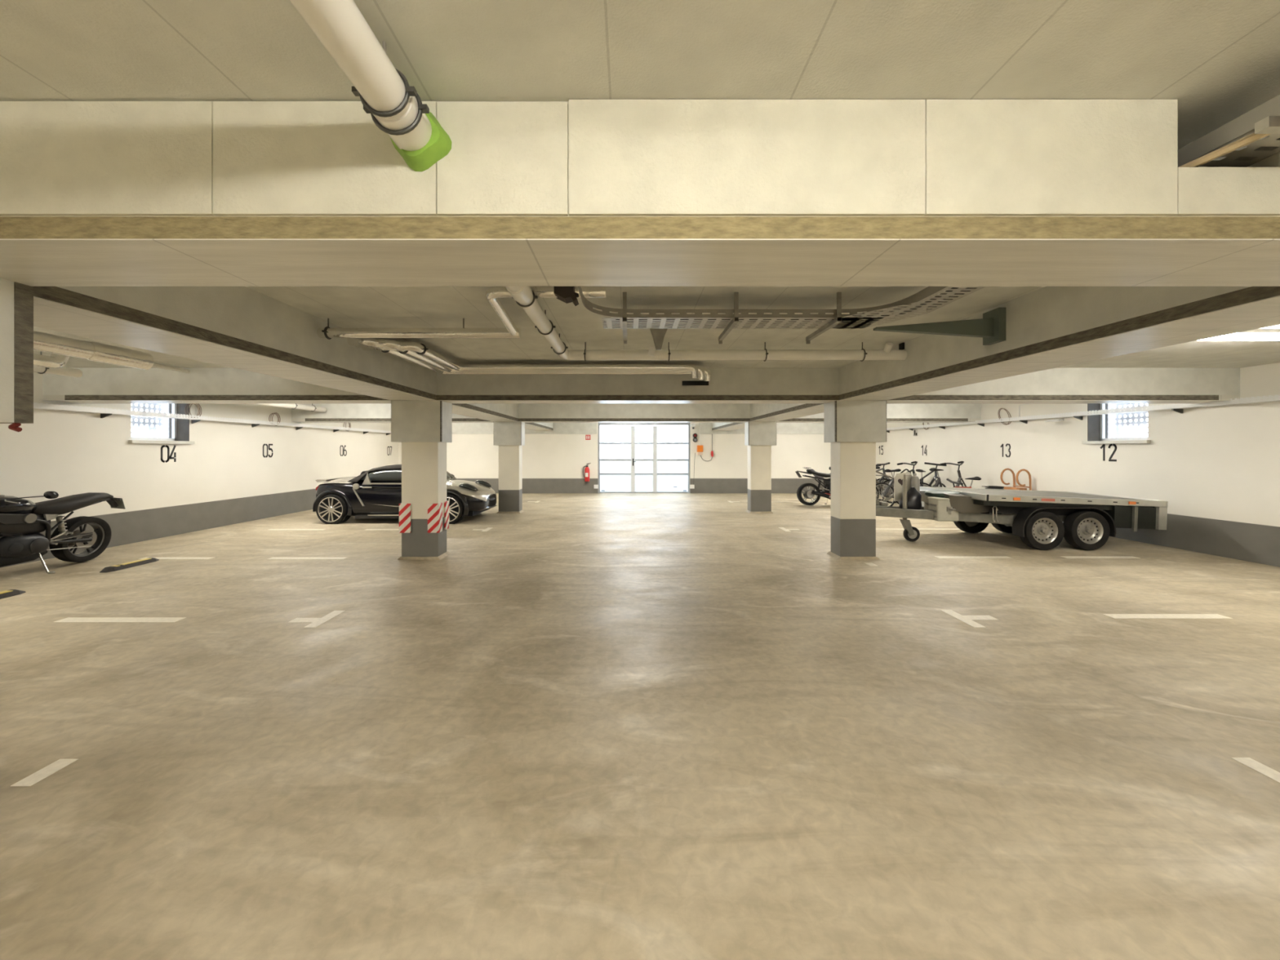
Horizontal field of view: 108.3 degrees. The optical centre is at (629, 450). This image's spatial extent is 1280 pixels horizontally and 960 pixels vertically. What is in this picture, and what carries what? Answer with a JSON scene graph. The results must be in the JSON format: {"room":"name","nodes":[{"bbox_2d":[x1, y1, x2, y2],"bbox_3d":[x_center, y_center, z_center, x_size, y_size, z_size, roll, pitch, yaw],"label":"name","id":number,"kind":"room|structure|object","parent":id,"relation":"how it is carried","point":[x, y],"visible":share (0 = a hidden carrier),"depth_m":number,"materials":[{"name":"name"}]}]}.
{"room":"parking garage","nodes":[
{"label":"parking garage","id":0,"kind":"room"},
{"bbox_2d":[0,372,398,568],"bbox_3d":[-8.180,0.190,5.250,0.360,2.620,21.500,0,0,0],"label":"wall","id":1,"kind":"structure","parent":0,"point":[223,478],"depth_m":8.29,"materials":[{"name":"grey paint"}]},
{"bbox_2d":[128,403,195,444],"bbox_3d":[-8.193,-0.610,7.910,0.505,1.500,2.180,0,0,0],"label":"window","id":2,"kind":"structure","parent":1,"relation":"in","point":[178,429],"depth_m":8.30,"materials":[{"name":"white glass"}]},
{"bbox_2d":[160,444,176,462],"bbox_3d":[-7.998,0.065,8.018,0.002,0.307,0.270,0,0,0],"label":"number","id":3,"kind":"object","parent":1,"relation":"attached to","point":[169,456],"visible":1,"depth_m":8.02,"materials":[{"name":"black paint"}]},
{"bbox_2d":[33,402,391,435],"bbox_3d":[-7.925,-0.555,6.990,0.150,0.150,17.980,0,0,0],"label":"cable tray","id":4,"kind":"object","parent":1,"relation":"attached to","point":[254,423],"visible":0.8,"depth_m":8.09,"materials":[{"name":"white metal"}]},
{"bbox_2d":[184,403,201,417],"bbox_3d":[-7.938,-0.720,8.412,0.034,0.298,0.300,0,0,0],"label":"cable coil","id":5,"kind":"object","parent":4,"relation":"in","point":[199,411],"visible":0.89,"depth_m":8.43,"materials":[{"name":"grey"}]},
{"bbox_2d":[268,412,280,426],"bbox_3d":[-7.938,-0.690,10.342,0.034,0.298,0.300,0,0,0],"label":"cable coil","id":6,"kind":"object","parent":4,"relation":"in","point":[278,417],"visible":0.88,"depth_m":10.37,"materials":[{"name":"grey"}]},
{"bbox_2d":[262,444,272,457],"bbox_3d":[-7.998,0.015,10.225,0.002,0.307,0.295,0,0,0],"label":"number","id":7,"kind":"object","parent":1,"relation":"attached to","point":[264,445],"visible":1,"depth_m":10.21,"materials":[{"name":"black paint"}]},
{"bbox_2d":[339,445,346,456],"bbox_3d":[-7.998,0.020,12.923,0.002,0.307,0.304,0,0,0],"label":"number","id":8,"kind":"object","parent":1,"relation":"attached to","point":[344,450],"visible":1,"depth_m":12.92,"materials":[{"name":"black"}]},
{"bbox_2d":[398,422,831,493],"bbox_3d":[0.165,0.190,16.150,16.930,2.620,0.300,0,0,0],"label":"wall","id":9,"kind":"structure","parent":0,"point":[552,463],"depth_m":16.00,"materials":[{"name":"grey paint"}]},
{"bbox_2d":[582,462,591,481],"bbox_3d":[-1.464,0.760,15.900,0.220,0.640,0.193,0,0,41],"label":"fire extinguisher","id":10,"kind":"object","parent":9,"relation":"attached to","point":[586,477],"visible":1,"depth_m":15.84,"materials":[{"name":"red metal"}]},
{"bbox_2d":[452,422,823,434],"bbox_3d":[0.165,-0.837,15.970,16.310,0.563,0.059,0,0,0],"label":"trim","id":11,"kind":"structure","parent":9,"relation":"attached to","point":[457,428],"depth_m":15.94,"materials":[{"name":"white paint"}]},
{"bbox_2d":[594,422,694,493],"bbox_3d":[0.510,0.270,16.030,3.460,2.460,0.220,0,0,0],"label":"door","id":12,"kind":"structure","parent":9,"relation":"in","point":[633,475],"depth_m":16.10,"materials":[{"name":"silver metal"}]},
{"bbox_2d":[693,433,697,441],"bbox_3d":[2.270,-0.425,15.948,0.150,0.300,0.094,0,0,0],"label":"signal light","id":13,"kind":"object","parent":9,"relation":"attached to","point":[695,435],"visible":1,"depth_m":15.90,"materials":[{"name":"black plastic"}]},
{"bbox_2d":[697,434,702,454],"bbox_3d":[2.440,-0.470,15.945,0.200,1.280,0.100,0,0,0],"label":"control box","id":14,"kind":"object","parent":9,"relation":"attached to","point":[700,448],"visible":0.96,"depth_m":15.90,"materials":[{"name":"orange plastic"}]},
{"bbox_2d":[700,434,713,461],"bbox_3d":[2.677,-0.163,15.950,0.450,1.115,0.084,0,0,0],"label":"plug","id":15,"kind":"object","parent":14,"relation":"hanging from","point":[712,451],"visible":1,"depth_m":15.94,"materials":[{"name":"red"}]},
{"bbox_2d":[0,493,1279,959],"bbox_3d":[0.165,1.600,8.100,16.930,0.200,27.800,0,0,0],"label":"floor","id":16,"kind":"structure","parent":0,"point":[595,726],"depth_m":2.31,"materials":[{"name":"concrete"}]},
{"bbox_2d":[0,589,26,599],"bbox_3d":[-6.400,1.474,4.550,0.147,0.053,0.640,0,0,0],"label":"wheel stop","id":17,"kind":"object","parent":16,"relation":"on","point":[10,593],"visible":1,"depth_m":4.74,"materials":[{"name":"rubber"}]},
{"bbox_2d":[10,759,78,786],"bbox_3d":[-2.715,1.498,2.150,0.090,0.002,0.180,0,0,0],"label":"floor marking","id":18,"kind":"object","parent":16,"relation":"on","point":[49,770],"visible":1,"depth_m":2.14,"materials":[{"name":"paint"}]},
{"bbox_2d":[0,490,125,573],"bbox_3d":[-7.286,0.949,5.536,1.013,1.109,2.034,0,0,-24],"label":"motorcycle","id":19,"kind":"object","parent":16,"relation":"on","point":[22,521],"visible":1,"depth_m":5.68,"materials":[{"name":"metal"}]},
{"bbox_2d":[43,490,58,498],"bbox_3d":[-6.741,0.524,5.386,0.140,0.089,0.055,5,0,-3],"label":"mirror","id":20,"kind":"object","parent":19,"relation":"attached to","point":[49,495],"depth_m":5.37,"materials":[{"name":"black paint"}]},
{"bbox_2d":[53,617,186,622],"bbox_3d":[-4.490,1.498,4.077,1.060,0.002,0.110,0,0,0],"label":"floor marking","id":21,"kind":"object","parent":16,"relation":"on","point":[68,619],"visible":1,"depth_m":4.07,"materials":[{"name":"paint"}]},
{"bbox_2d":[99,557,159,572],"bbox_3d":[-6.440,1.474,5.970,0.147,0.053,0.640,0,0,0],"label":"wheel stop","id":22,"kind":"object","parent":16,"relation":"on","point":[131,564],"visible":1,"depth_m":5.89,"materials":[{"name":"rubber"}]},
{"bbox_2d":[138,557,213,559],"bbox_3d":[-6.265,1.498,6.400,0.970,0.002,0.110,0,0,0],"label":"floor marking","id":23,"kind":"object","parent":16,"relation":"on","point":[143,557],"visible":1,"depth_m":6.41,"materials":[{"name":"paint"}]},
{"bbox_2d":[269,528,325,529],"bbox_3d":[-6.265,1.498,8.700,1.050,0.002,0.110,0,0,0],"label":"floor marking","id":24,"kind":"object","parent":16,"relation":"on","point":[269,529],"visible":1,"depth_m":8.71,"materials":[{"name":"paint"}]},
{"bbox_2d":[267,557,346,559],"bbox_3d":[-4.455,1.498,6.400,1.050,0.002,0.110,0,0,0],"label":"floor marking","id":25,"kind":"object","parent":16,"relation":"on","point":[270,557],"visible":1,"depth_m":6.37,"materials":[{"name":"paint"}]},
{"bbox_2d":[287,610,344,627],"bbox_3d":[-2.810,1.498,4.105,0.320,0.002,0.410,0,0,0],"label":"floor marking","id":26,"kind":"object","parent":16,"relation":"on","point":[315,622],"visible":1,"depth_m":4.07,"materials":[{"name":"paint"}]},
{"bbox_2d":[365,528,399,529],"bbox_3d":[-4.435,1.498,8.700,1.070,0.002,0.110,0,0,0],"label":"floor marking","id":27,"kind":"object","parent":16,"relation":"on","point":[366,529],"visible":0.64,"depth_m":8.71,"materials":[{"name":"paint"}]},
{"bbox_2d":[312,464,496,524],"bbox_3d":[-4.770,0.915,10.170,3.540,1.219,1.880,0,0,0],"label":"sports car","id":28,"kind":"object","parent":16,"relation":"on","point":[376,492],"visible":0.84,"depth_m":9.42,"materials":[{"name":"black paint"}]},
{"bbox_2d":[352,488,364,506],"bbox_3d":[-5.505,0.960,9.395,0.250,0.360,0.020,0,0,0],"label":"vent","id":29,"kind":"object","parent":28,"relation":"attached to","point":[358,494],"depth_m":9.40,"materials":[{"name":"silver metal"}]},
{"bbox_2d":[446,480,496,501],"bbox_3d":[-3.605,0.887,10.170,1.170,0.451,1.568,0,0,0],"label":"hood","id":30,"kind":"object","parent":28,"relation":"attached to","point":[463,490],"depth_m":9.62,"materials":[{"name":"silver metal"}]},
{"bbox_2d":[391,400,452,559],"bbox_3d":[-2.913,0.412,6.510,0.673,2.175,0.420,0,0,0],"label":"pillar","id":31,"kind":"structure","parent":16,"relation":"on","point":[424,428],"depth_m":6.35,"materials":[{"name":"grey paint"}]},
{"bbox_2d":[399,502,410,533],"bbox_3d":[-3.078,0.935,6.388,0.157,0.400,0.122,0,0,0],"label":"guard","id":32,"kind":"object","parent":31,"relation":"attached to","point":[404,508],"visible":0.91,"depth_m":6.33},
{"bbox_2d":[427,502,442,533],"bbox_3d":[-2.686,0.935,6.388,0.157,0.400,0.122,0,0,0],"label":"guard","id":33,"kind":"object","parent":31,"relation":"attached to","point":[434,510],"visible":1,"depth_m":6.33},
{"bbox_2d":[444,501,448,529],"bbox_3d":[-2.686,0.935,6.622,0.157,0.400,0.122,0,0,0],"label":"guard","id":34,"kind":"object","parent":31,"relation":"attached to","point":[446,503],"visible":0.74,"depth_m":6.58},
{"bbox_2d":[471,527,493,531],"bbox_3d":[-2.785,1.498,8.710,0.310,0.002,0.420,0,0,0],"label":"floor marking","id":35,"kind":"object","parent":16,"relation":"on","point":[487,528],"visible":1,"depth_m":8.71,"materials":[{"name":"paint"}]},
{"bbox_2d":[493,421,524,513],"bbox_3d":[-2.890,0.412,11.150,0.648,2.175,0.420,0,0,0],"label":"pillar","id":36,"kind":"structure","parent":16,"relation":"on","point":[509,436],"depth_m":10.99,"materials":[{"name":"grey paint"}]},
{"bbox_2d":[744,421,776,513],"bbox_3d":[3.159,0.412,11.150,0.651,2.175,0.420,0,0,0],"label":"pillar","id":37,"kind":"structure","parent":16,"relation":"on","point":[759,436],"depth_m":10.99,"materials":[{"name":"grey paint"}]},
{"bbox_2d":[778,527,799,531],"bbox_3d":[3.040,1.498,8.725,0.320,0.002,0.450,0,0,0],"label":"parking line","id":38,"kind":"object","parent":16,"relation":"on","point":[782,528],"visible":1,"depth_m":8.71,"materials":[{"name":"paint"}]},
{"bbox_2d":[795,466,831,505],"bbox_3d":[5.534,0.952,12.473,1.910,1.095,1.008,0,0,-22],"label":"motorcycle","id":39,"kind":"object","parent":16,"relation":"on","point":[807,494],"visible":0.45,"depth_m":12.41,"materials":[{"name":"metal"}]},
{"bbox_2d":[823,400,886,559],"bbox_3d":[3.167,0.412,6.510,0.683,2.175,0.420,0,0,0],"label":"pillar","id":40,"kind":"structure","parent":16,"relation":"on","point":[853,428],"depth_m":6.35,"materials":[{"name":"grey paint"}]},
{"bbox_2d":[875,466,893,500],"bbox_3d":[6.936,0.923,13.577,1.665,1.155,0.597,0,0,-16],"label":"bicycle","id":41,"kind":"object","parent":16,"relation":"on","point":[877,467],"visible":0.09,"depth_m":13.58,"materials":[{"name":"metal"}]},
{"bbox_2d":[875,462,896,503],"bbox_3d":[6.879,0.921,13.000,1.667,1.160,0.607,0,0,-16],"label":"bicycle","id":42,"kind":"object","parent":16,"relation":"on","point":[888,463],"visible":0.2,"depth_m":13.03,"materials":[{"name":"metal"}]},
{"bbox_2d":[875,464,901,504],"bbox_3d":[6.814,0.935,12.242,1.644,1.132,0.608,0,0,13],"label":"bicycle","id":43,"kind":"object","parent":16,"relation":"on","point":[897,469],"visible":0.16,"depth_m":12.28,"materials":[{"name":"metal"}]},
{"bbox_2d":[875,461,931,506],"bbox_3d":[6.887,0.889,11.707,1.669,1.225,0.598,0,0,-18],"label":"bicycle","id":44,"kind":"object","parent":16,"relation":"on","point":[889,486],"visible":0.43,"depth_m":11.65,"materials":[{"name":"metal"}]},
{"bbox_2d":[875,528,959,529],"bbox_3d":[5.350,1.498,8.750,2.500,0.002,0.110,0,0,0],"label":"parking line","id":45,"kind":"object","parent":16,"relation":"on","point":[876,529],"visible":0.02,"depth_m":8.71,"materials":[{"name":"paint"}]},
{"bbox_2d":[915,462,946,487],"bbox_3d":[7.981,0.911,12.468,0.603,1.180,1.630,0,0,-18],"label":"bicycle","id":46,"kind":"object","parent":16,"relation":"on","point":[934,478],"visible":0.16,"depth_m":12.18,"materials":[{"name":"metal"}]},
{"bbox_2d":[928,461,966,487],"bbox_3d":[7.557,0.879,11.009,1.434,1.245,0.596,0,0,-21],"label":"bicycle","id":47,"kind":"object","parent":16,"relation":"on","point":[938,482],"visible":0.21,"depth_m":11.00,"materials":[{"name":"metal"}]},
{"bbox_2d":[946,476,981,488],"bbox_3d":[7.530,1.047,10.425,1.126,0.909,0.577,0,0,-14],"label":"bicycle","id":48,"kind":"object","parent":16,"relation":"on","point":[974,477],"visible":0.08,"depth_m":10.31,"materials":[{"name":"metal"}]},
{"bbox_2d":[940,609,999,627],"bbox_3d":[3.087,1.498,4.115,0.345,0.002,0.430,0,0,0],"label":"parking line","id":49,"kind":"object","parent":16,"relation":"on","point":[969,620],"visible":1,"depth_m":4.11,"materials":[{"name":"paint"}]},
{"bbox_2d":[934,555,1013,558],"bbox_3d":[4.810,1.498,6.457,1.020,0.002,0.110,0,0,0],"label":"parking line","id":50,"kind":"object","parent":16,"relation":"on","point":[939,557],"visible":1,"depth_m":6.46,"materials":[{"name":"paint"}]},
{"bbox_2d":[981,485,1004,488],"bbox_3d":[7.892,1.139,10.018,0.428,0.721,0.362,0,0,33],"label":"basket","id":51,"kind":"object","parent":16,"relation":"on","point":[986,486],"visible":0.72,"depth_m":10.01,"materials":[{"name":"metal"}]},
{"bbox_2d":[1000,468,1031,490],"bbox_3d":[8.053,0.933,9.619,0.354,1.094,0.418,1,0,-2],"label":"sled","id":52,"kind":"object","parent":16,"relation":"on","point":[1020,487],"visible":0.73,"depth_m":9.53,"materials":[{"name":"brown wood"}]},
{"bbox_2d":[875,474,1168,550],"bbox_3d":[5.787,0.950,7.663,4.481,1.100,1.610,0,0,0],"label":"trailer","id":53,"kind":"object","parent":16,"relation":"on","point":[1036,517],"visible":0.97,"depth_m":6.96,"materials":[{"name":"grey metal"}]},
{"bbox_2d":[893,468,911,501],"bbox_3d":[4.720,0.601,7.949,0.320,0.558,0.026,0,0,0],"label":"sack","id":54,"kind":"object","parent":53,"relation":"on","point":[898,479],"visible":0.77,"depth_m":7.94,"materials":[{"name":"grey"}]},
{"bbox_2d":[898,486,921,509],"bbox_3d":[4.696,0.811,7.720,0.352,0.397,0.258,0,0,0],"label":"bag","id":55,"kind":"object","parent":53,"relation":"on","point":[913,496],"visible":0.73,"depth_m":7.62,"materials":[{"name":"black"}]},
{"bbox_2d":[910,473,919,492],"bbox_3d":[4.860,0.705,7.860,0.140,0.610,0.140,0,0,0],"label":"canister","id":56,"kind":"object","parent":53,"relation":"on","point":[914,481],"visible":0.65,"depth_m":7.81,"materials":[{"name":"grey plastic"}]},
{"bbox_2d":[921,501,928,509],"bbox_3d":[5.170,0.868,8.030,0.230,0.315,0.210,0,0,0],"label":"box","id":57,"kind":"object","parent":53,"relation":"on","point":[923,504],"visible":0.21,"depth_m":7.93,"materials":[{"name":"white"}]},
{"bbox_2d":[924,489,960,497],"bbox_3d":[5.150,0.730,7.620,0.420,0.120,0.560,0,0,0],"label":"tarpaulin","id":58,"kind":"object","parent":53,"relation":"on","point":[939,493],"visible":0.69,"depth_m":7.50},
{"bbox_2d":[928,497,958,520],"bbox_3d":[5.029,0.944,7.383,0.351,0.362,0.283,0,0,0],"label":"storage box","id":59,"kind":"object","parent":53,"relation":"on","point":[941,507],"visible":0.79,"depth_m":7.28,"materials":[{"name":"grey plastic"}]},
{"bbox_2d":[1059,555,1140,558],"bbox_3d":[6.580,1.498,6.457,1.020,0.002,0.110,0,0,0],"label":"parking line","id":60,"kind":"object","parent":16,"relation":"on","point":[1066,557],"visible":1,"depth_m":6.46,"materials":[{"name":"paint"}]},
{"bbox_2d":[1102,613,1232,618],"bbox_3d":[4.845,1.498,4.165,1.050,0.002,0.110,0,0,0],"label":"parking line","id":61,"kind":"object","parent":16,"relation":"on","point":[1113,615],"visible":1,"depth_m":4.15,"materials":[{"name":"paint"}]},
{"bbox_2d":[1231,757,1279,782],"bbox_3d":[2.975,1.498,2.115,0.090,0.002,0.270,0,0,0],"label":"parking line","id":62,"kind":"object","parent":16,"relation":"on","point":[1253,764],"visible":1,"depth_m":2.18,"materials":[{"name":"paint"}]},
{"bbox_2d":[0,0,1279,368],"bbox_3d":[0.165,-1.245,5.250,16.930,0.250,22.100,0,0,0],"label":"ceiling","id":63,"kind":"structure","parent":0,"point":[1220,60],"depth_m":1.35,"materials":[{"name":"beige concrete"}]},
{"bbox_2d":[0,278,33,423],"bbox_3d":[-2.833,0.412,1.698,0.734,2.175,0.427,0,0,0],"label":"ceiling beam","id":64,"kind":"structure","parent":63,"relation":"attached to","point":[16,299],"depth_m":1.86,"materials":[{"name":"concrete"}]},
{"bbox_2d":[8,422,22,431],"bbox_3d":[-2.487,-0.094,1.870,0.041,0.042,0.020,0,0,0],"label":"plug","id":65,"kind":"object","parent":64,"relation":"attached to","point":[15,426],"visible":1,"depth_m":1.86,"materials":[{"name":"red plastic"}]},
{"bbox_2d":[33,353,70,368],"bbox_3d":[-6.200,-0.981,3.528,0.124,0.204,3.156,0,0,0],"label":"pipe","id":66,"kind":"object","parent":63,"relation":"attached to","point":[54,361],"visible":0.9,"depth_m":4.92,"materials":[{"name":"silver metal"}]},
{"bbox_2d":[33,351,82,377],"bbox_3d":[-6.620,-0.988,3.750,0.158,0.264,3.600,0,0,0],"label":"drain pipe","id":67,"kind":"object","parent":63,"relation":"attached to","point":[65,371],"visible":0.53,"depth_m":5.35,"materials":[{"name":"white plastic"}]},
{"bbox_2d":[33,330,154,369],"bbox_3d":[-5.200,-0.955,3.453,0.223,0.194,3.005,0,0,0],"label":"pipe","id":68,"kind":"object","parent":63,"relation":"hanging from","point":[42,342],"visible":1,"depth_m":4.43,"materials":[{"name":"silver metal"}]},
{"bbox_2d":[152,363,189,373],"bbox_3d":[-6.020,-1.075,5.700,0.052,0.051,1.200,0,0,0],"label":"drain pipe","id":69,"kind":"object","parent":63,"relation":"attached to","point":[155,365],"visible":0.4,"depth_m":6.04,"materials":[{"name":"white plastic"}]},
{"bbox_2d":[33,286,436,400],"bbox_3d":[-2.940,-0.902,4.103,0.620,0.455,4.395,0,0,0],"label":"ceiling beam","id":70,"kind":"structure","parent":63,"relation":"attached to","point":[245,328],"depth_m":3.14,"materials":[{"name":"concrete"}]},
{"bbox_2d":[253,403,326,412],"bbox_3d":[-7.200,-0.998,8.825,0.178,0.244,4.150,0,0,0],"label":"drain pipe","id":71,"kind":"object","parent":63,"relation":"attached to","point":[293,406],"visible":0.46,"depth_m":10.02,"materials":[{"name":"white plastic"}]},
{"bbox_2d":[288,0,451,171],"bbox_3d":[-0.665,-1.003,-0.657,0.198,0.233,4.485,0,0,0],"label":"drain pipe","id":72,"kind":"object","parent":63,"relation":"hanging from","point":[395,107],"visible":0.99,"depth_m":1.20,"materials":[{"name":"white plastic"}]},
{"bbox_2d":[372,96,431,151],"bbox_3d":[-0.673,-0.986,1.380,0.128,0.128,0.160,0,0,0],"label":"socket","id":73,"kind":"object","parent":72,"relation":"attached to","point":[411,129],"depth_m":1.33,"materials":[{"name":"white plastic"}]},
{"bbox_2d":[316,286,605,339],"bbox_3d":[-1.312,-1.030,3.714,2.612,0.179,0.788,0,0,25],"label":"pipe","id":74,"kind":"object","parent":63,"relation":"attached to","point":[566,295],"visible":0.96,"depth_m":3.89,"materials":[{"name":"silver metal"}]},
{"bbox_2d":[452,403,518,421],"bbox_3d":[-2.940,-0.902,8.830,0.620,0.455,4.220,0,0,0],"label":"ceiling beam","id":75,"kind":"structure","parent":63,"relation":"attached to","point":[486,411],"depth_m":9.05,"materials":[{"name":"concrete"}]},
{"bbox_2d":[346,337,711,381],"bbox_3d":[-0.782,-0.991,5.195,3.696,0.195,1.781,0,0,0],"label":"pipe","id":76,"kind":"object","parent":63,"relation":"hanging from","point":[373,342],"visible":0.48,"depth_m":5.75,"materials":[{"name":"silver metal"}]},
{"bbox_2d":[361,341,698,377],"bbox_3d":[-0.882,-0.991,5.180,3.496,0.195,1.311,0,0,0],"label":"pipe","id":77,"kind":"object","parent":63,"relation":"attached to","point":[420,348],"visible":0.98,"depth_m":5.73,"materials":[{"name":"silver metal"}]},
{"bbox_2d":[355,338,705,379],"bbox_3d":[-0.832,-0.991,5.187,3.596,0.195,1.546,0,0,0],"label":"pipe","id":78,"kind":"object","parent":63,"relation":"hanging from","point":[383,343],"visible":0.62,"depth_m":5.72,"materials":[{"name":"silver metal"}]},
{"bbox_2d":[524,422,553,430],"bbox_3d":[-2.940,-0.902,13.680,0.620,0.455,4.640,0,0,0],"label":"ceiling beam","id":79,"kind":"structure","parent":63,"relation":"attached to","point":[534,426],"depth_m":14.28,"materials":[{"name":"concrete"}]},
{"bbox_2d":[291,403,981,422],"bbox_3d":[0.165,-0.902,11.150,16.330,0.455,0.420,0,0,0],"label":"ceiling beam","id":80,"kind":"structure","parent":63,"relation":"attached to","point":[335,412],"depth_m":10.94,"materials":[{"name":"concrete"}]},
{"bbox_2d":[0,99,1279,286],"bbox_3d":[0.165,-0.902,1.689,16.330,0.455,0.432,0,0,0],"label":"ceiling beam","id":81,"kind":"structure","parent":63,"relation":"attached to","point":[572,193],"depth_m":1.47,"materials":[{"name":"concrete"}]},
{"bbox_2d":[42,368,1239,403],"bbox_3d":[0.165,-0.902,6.510,16.330,0.455,0.420,0,0,0],"label":"ceiling beam","id":82,"kind":"structure","parent":63,"relation":"attached to","point":[95,385],"depth_m":6.30,"materials":[{"name":"concrete"}]},
{"bbox_2d":[682,381,708,385],"bbox_3d":[0.900,-0.910,6.292,0.360,0.060,0.014,0,0,0],"label":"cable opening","id":83,"kind":"object","parent":82,"relation":"attached to","point":[684,383],"visible":0.86,"depth_m":6.29,"materials":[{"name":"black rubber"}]},
{"bbox_2d":[648,328,666,356],"bbox_3d":[0.260,-0.979,4.145,0.190,0.282,0.050,0,0,0],"label":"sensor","id":84,"kind":"object","parent":63,"relation":"hanging from","point":[658,335],"visible":0.86,"depth_m":4.13,"materials":[{"name":"white plastic"}]},
{"bbox_2d":[505,286,906,361],"bbox_3d":[1.053,-1.020,3.342,3.614,0.200,3.074,0,0,0],"label":"drain pipe","id":85,"kind":"object","parent":63,"relation":"attached to","point":[525,297],"visible":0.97,"depth_m":4.75,"materials":[{"name":"white plastic"}]},
{"bbox_2d":[505,286,532,303],"bbox_3d":[-0.673,-0.986,2.825,0.128,0.128,0.210,0,0,0],"label":"socket","id":86,"kind":"object","parent":85,"relation":"attached to","point":[523,295],"depth_m":2.80,"materials":[{"name":"white plastic"}]},
{"bbox_2d":[711,422,744,430],"bbox_3d":[3.178,-0.902,13.680,0.645,0.455,4.640,0,0,0],"label":"ceiling beam","id":87,"kind":"structure","parent":63,"relation":"attached to","point":[715,426],"depth_m":14.28,"materials":[{"name":"concrete"}]},
{"bbox_2d":[750,403,823,421],"bbox_3d":[3.178,-0.902,8.830,0.645,0.455,4.220,0,0,0],"label":"ceiling beam","id":88,"kind":"structure","parent":63,"relation":"attached to","point":[758,411],"depth_m":9.00,"materials":[{"name":"concrete"}]},
{"bbox_2d":[577,94,1279,345],"bbox_3d":[1.276,-0.975,1.180,3.156,0.290,5.360,0,0,0],"label":"cable tray","id":89,"kind":"object","parent":63,"relation":"hanging from","point":[1246,130],"visible":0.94,"depth_m":3.30,"materials":[{"name":"silver metal"}]},
{"bbox_2d":[831,302,951,328],"bbox_3d":[1.780,-0.946,3.275,0.560,0.002,0.650,0,0,0],"label":"tray","id":90,"kind":"object","parent":89,"relation":"on","point":[869,316],"depth_m":3.27,"materials":[{"name":"silver metal"}]},
{"bbox_2d":[615,166,1197,321],"bbox_3d":[0.927,-0.962,1.015,2.054,0.020,4.830,0,0,0],"label":"cable","id":91,"kind":"object","parent":89,"relation":"in","point":[1197,166],"visible":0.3,"depth_m":3.41,"materials":[{"name":"black plastic"}]},
{"bbox_2d":[838,286,1279,400],"bbox_3d":[3.178,-0.902,4.103,0.645,0.455,4.395,0,0,0],"label":"ceiling beam","id":92,"kind":"structure","parent":63,"relation":"attached to","point":[1047,327],"depth_m":3.09,"materials":[{"name":"concrete"}]},
{"bbox_2d":[898,342,904,349],"bbox_3d":[2.845,-1.080,4.825,0.019,0.070,0.070,0,0,0],"label":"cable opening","id":93,"kind":"object","parent":92,"relation":"attached to","point":[901,346],"visible":0.86,"depth_m":4.81,"materials":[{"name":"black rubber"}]},
{"bbox_2d":[1200,328,1279,340],"bbox_3d":[5.870,-1.077,4.330,1.100,0.084,0.110,0,0,0],"label":"ceiling light","id":94,"kind":"object","parent":63,"relation":"attached to","point":[1256,334],"visible":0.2,"depth_m":4.28,"materials":[{"name":"white plastic"}]},
{"bbox_2d":[1200,333,1279,340],"bbox_3d":[5.870,-1.060,4.330,1.040,0.049,0.100,0,0,0],"label":"diffuser","id":95,"kind":"object","parent":94,"relation":"attached to","point":[1235,336],"depth_m":4.28,"materials":[{"name":"white plastic"}]},
{"bbox_2d":[875,362,1279,567],"bbox_3d":[8.510,0.190,5.250,0.360,2.620,21.500,0,0,0],"label":"wall","id":96,"kind":"structure","parent":0,"point":[1216,468],"depth_m":7.20,"materials":[{"name":"grey paint"}]},
{"bbox_2d":[1000,443,1010,457],"bbox_3d":[8.328,0.011,10.229,0.002,0.310,0.286,0,0,0],"label":"number","id":97,"kind":"object","parent":96,"relation":"attached to","point":[1009,451],"visible":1,"depth_m":10.17,"materials":[{"name":"black"}]},
{"bbox_2d":[886,394,1279,432],"bbox_3d":[8.255,-0.625,6.990,0.150,0.150,17.980,0,0,0],"label":"cable tray","id":98,"kind":"object","parent":96,"relation":"attached to","point":[1173,406],"visible":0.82,"depth_m":7.79,"materials":[{"name":"white metal"}]},
{"bbox_2d":[912,429,917,435],"bbox_3d":[8.170,-0.500,13.198,0.120,0.200,0.015,0,0,0],"label":"hanging sign","id":99,"kind":"object","parent":98,"relation":"hanging from","point":[914,431],"visible":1,"depth_m":13.19,"materials":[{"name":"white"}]},
{"bbox_2d":[998,408,1011,425],"bbox_3d":[8.274,-0.740,10.184,0.022,0.384,0.344,0,0,0],"label":"cable coil","id":100,"kind":"object","parent":98,"relation":"on","point":[1000,409],"visible":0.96,"depth_m":10.20,"materials":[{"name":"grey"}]},
{"bbox_2d":[1044,419,1063,422],"bbox_3d":[8.160,-0.562,8.870,0.100,0.035,0.300,0,0,0],"label":"lamp","id":101,"kind":"object","parent":98,"relation":"attached to","point":[1049,420],"visible":1,"depth_m":8.85,"materials":[{"name":"white"}]},
{"bbox_2d":[1099,444,1116,461],"bbox_3d":[8.328,0.044,8.034,0.002,0.306,0.286,0,0,0],"label":"number","id":102,"kind":"object","parent":96,"relation":"attached to","point":[1103,446],"visible":1,"depth_m":8.01,"materials":[{"name":"black paint"}]},
{"bbox_2d":[1081,403,1151,444],"bbox_3d":[8.523,-0.610,7.910,0.505,1.500,2.180,0,0,0],"label":"window","id":103,"kind":"structure","parent":96,"relation":"in","point":[1098,428],"depth_m":8.29,"materials":[{"name":"white"}]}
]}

